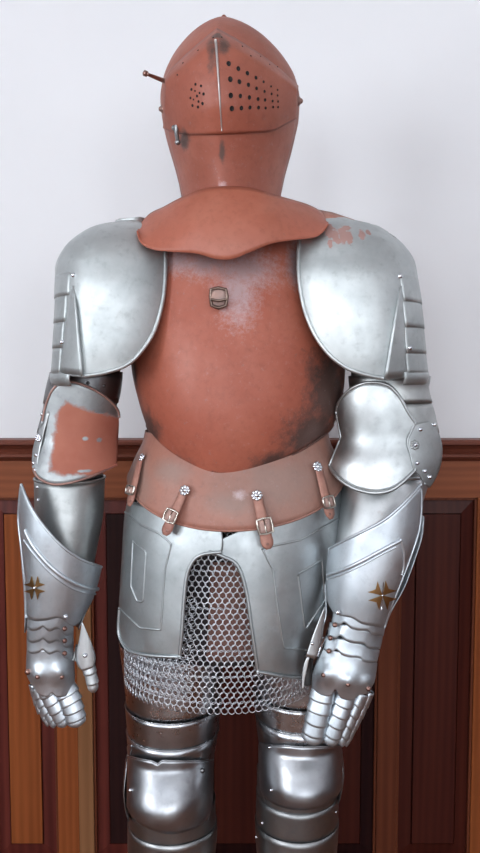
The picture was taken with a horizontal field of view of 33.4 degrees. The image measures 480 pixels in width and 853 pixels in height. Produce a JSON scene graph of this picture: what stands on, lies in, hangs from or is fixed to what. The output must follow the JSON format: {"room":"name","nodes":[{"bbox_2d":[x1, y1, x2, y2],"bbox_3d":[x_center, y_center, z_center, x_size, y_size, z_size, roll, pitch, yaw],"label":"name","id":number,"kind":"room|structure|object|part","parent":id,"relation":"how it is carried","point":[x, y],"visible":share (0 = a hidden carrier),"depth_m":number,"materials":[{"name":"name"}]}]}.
{"room":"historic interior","nodes":[
{"label":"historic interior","id":0,"kind":"room"},
{"bbox_2d":[0,0,479,437],"bbox_3d":[0.000,-0.272,1.864,4.800,2.750,0.120,0,5,0],"label":"wall","id":1,"kind":"structure","parent":0,"point":[387,136],"depth_m":1.77,"materials":[{"name":"white paint"}]},
{"bbox_2d":[0,498,58,852],"bbox_3d":[-0.501,0.591,1.863,0.149,0.860,0.019,0,5,0],"label":"wall panel","id":2,"kind":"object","parent":1,"relation":"attached to","point":[29,823],"depth_m":1.87,"materials":[{"name":"brown wood"}]},
{"bbox_2d":[57,626,79,852],"bbox_3d":[-0.402,0.591,1.862,0.049,0.860,0.020,0,5,0],"label":"trim","id":3,"kind":"structure","parent":1,"relation":"attached to","point":[67,737],"depth_m":1.87,"materials":[{"name":"orange wood"}]},
{"bbox_2d":[76,604,94,852],"bbox_3d":[-0.360,0.591,1.862,0.035,0.860,0.020,0,5,0],"label":"trim","id":4,"kind":"structure","parent":1,"relation":"attached to","point":[85,731],"depth_m":1.87,"materials":[{"name":"brown wood"}]},
{"bbox_2d":[91,498,127,852],"bbox_3d":[-0.244,0.591,1.863,0.198,0.860,0.019,0,5,0],"label":"wall panel","id":5,"kind":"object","parent":1,"relation":"attached to","point":[110,744],"depth_m":1.86,"materials":[{"name":"brown wood"}]},
{"bbox_2d":[213,665,258,852],"bbox_3d":[0.007,0.591,1.863,0.210,0.860,0.019,0,5,0],"label":"trim","id":6,"kind":"structure","parent":1,"relation":"attached to","point":[237,744],"depth_m":1.87,"materials":[{"name":"black wood"}]},
{"bbox_2d":[0,461,479,497],"bbox_3d":[0.000,0.120,1.825,4.600,0.084,0.020,0,5,0],"label":"trim","id":7,"kind":"structure","parent":1,"relation":"attached to","point":[454,479],"depth_m":1.81,"materials":[{"name":"orange wood"}]},
{"bbox_2d":[0,438,479,460],"bbox_3d":[0.000,0.055,1.802,4.600,0.053,0.056,0,5,0],"label":"trim","id":8,"kind":"structure","parent":1,"relation":"attached to","point":[11,449],"depth_m":1.79,"materials":[{"name":"brown wood"}]},
{"bbox_2d":[330,620,377,852],"bbox_3d":[0.239,0.591,1.863,0.161,0.860,0.019,0,5,0],"label":"trim","id":9,"kind":"structure","parent":1,"relation":"attached to","point":[357,804],"depth_m":1.88,"materials":[{"name":"black wood"}]},
{"bbox_2d":[375,599,398,852],"bbox_3d":[0.343,0.591,1.862,0.047,0.860,0.020,0,5,0],"label":"trim","id":10,"kind":"structure","parent":1,"relation":"attached to","point":[387,685],"depth_m":1.86,"materials":[{"name":"brown wood"}]},
{"bbox_2d":[395,498,476,852],"bbox_3d":[0.453,0.591,1.863,0.175,0.860,0.019,0,5,0],"label":"wall panel","id":11,"kind":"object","parent":1,"relation":"attached to","point":[437,600],"depth_m":1.86,"materials":[{"name":"brown wood"}]},
{"bbox_2d":[469,498,479,852],"bbox_3d":[0.570,0.591,1.862,0.058,0.860,0.020,0,5,0],"label":"trim","id":12,"kind":"structure","parent":1,"relation":"attached to","point":[474,828],"depth_m":1.86,"materials":[{"name":"orange wood"}]},
{"bbox_3d":[0.000,1.338,-0.426,4.800,0.100,4.940,0,4,0],"label":"floor","id":13,"kind":"structure","parent":0,"visible":0},
{"bbox_2d":[17,15,442,852],"bbox_3d":[-0.015,0.228,1.386,0.717,1.828,0.343,0,5,0],"label":"suit","id":14,"kind":"object","parent":13,"relation":"on","point":[238,309],"visible":1,"depth_m":1.27,"materials":[{"name":"metal"}]},
{"bbox_3d":[-0.314,0.409,1.331,0.080,0.086,0.033,-1,5,-16],"label":"hand plate","id":15,"kind":"part","parent":14,"relation":"part of","materials":[{"name":"metal"}]},
{"bbox_3d":[-0.294,0.191,1.385,0.123,0.209,0.134,0,5,0],"label":"forearm plate","id":16,"kind":"part","parent":14,"relation":"part of","materials":[{"name":"metal"}]},
{"bbox_3d":[-0.294,0.006,1.342,0.165,0.170,0.130,3,6,35],"label":"elbow plate","id":17,"kind":"part","parent":14,"relation":"part of","materials":[{"name":"paint"}]},
{"bbox_3d":[-0.278,-0.030,1.376,0.144,0.238,0.125,0,5,0],"label":"arm plate","id":18,"kind":"part","parent":14,"relation":"part of","materials":[{"name":"metal"}]},
{"bbox_3d":[-0.130,0.643,1.444,0.164,0.143,0.179,0,5,0],"label":"knee plate","id":19,"kind":"part","parent":14,"relation":"part of","materials":[{"name":"metal"}]},
{"bbox_3d":[-0.124,0.449,1.472,0.192,0.117,0.196,0,5,0],"label":"thigh plate","id":20,"kind":"part","parent":14,"relation":"part of","materials":[{"name":"metal"}]},
{"bbox_3d":[-0.014,-0.436,1.275,0.215,0.156,0.133,0,5,0],"label":"chin plate","id":21,"kind":"part","parent":14,"relation":"part of","materials":[{"name":"red metal"}]},
{"bbox_3d":[-0.011,-0.314,1.255,0.312,0.118,0.124,0,5,0],"label":"collar plate","id":22,"kind":"part","parent":14,"relation":"part of","materials":[{"name":"red metal"}]},
{"bbox_3d":[-0.007,0.084,1.341,0.380,0.145,0.209,0,5,0],"label":"waist plate","id":23,"kind":"part","parent":14,"relation":"part of","materials":[{"name":"red metal"}]},
{"bbox_3d":[0.107,0.438,1.471,0.172,0.094,0.196,0,5,0],"label":"thigh plate","id":24,"kind":"part","parent":14,"relation":"part of","materials":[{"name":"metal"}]},
{"bbox_3d":[0.112,0.615,1.442,0.156,0.134,0.178,0,5,0],"label":"knee plate","id":25,"kind":"part","parent":14,"relation":"part of","materials":[{"name":"metal"}]},
{"bbox_3d":[0.165,0.392,1.261,0.104,0.079,0.036,1,5,6],"label":"hand plate","id":26,"kind":"part","parent":14,"relation":"part of","materials":[{"name":"metal"}]},
{"bbox_3d":[0.259,0.014,1.335,0.203,0.183,0.121,-3,5,-35],"label":"elbow plate","id":27,"kind":"part","parent":14,"relation":"part of","materials":[{"name":"metal"}]},
{"bbox_3d":[0.232,0.182,1.358,0.200,0.203,0.139,-4,6,-42],"label":"forearm plate","id":28,"kind":"part","parent":14,"relation":"part of","materials":[{"name":"metal"}]},
{"bbox_3d":[0.260,-0.030,1.370,0.156,0.236,0.137,0,5,0],"label":"arm plate","id":29,"kind":"part","parent":14,"relation":"part of","materials":[{"name":"metal"}]}
]}

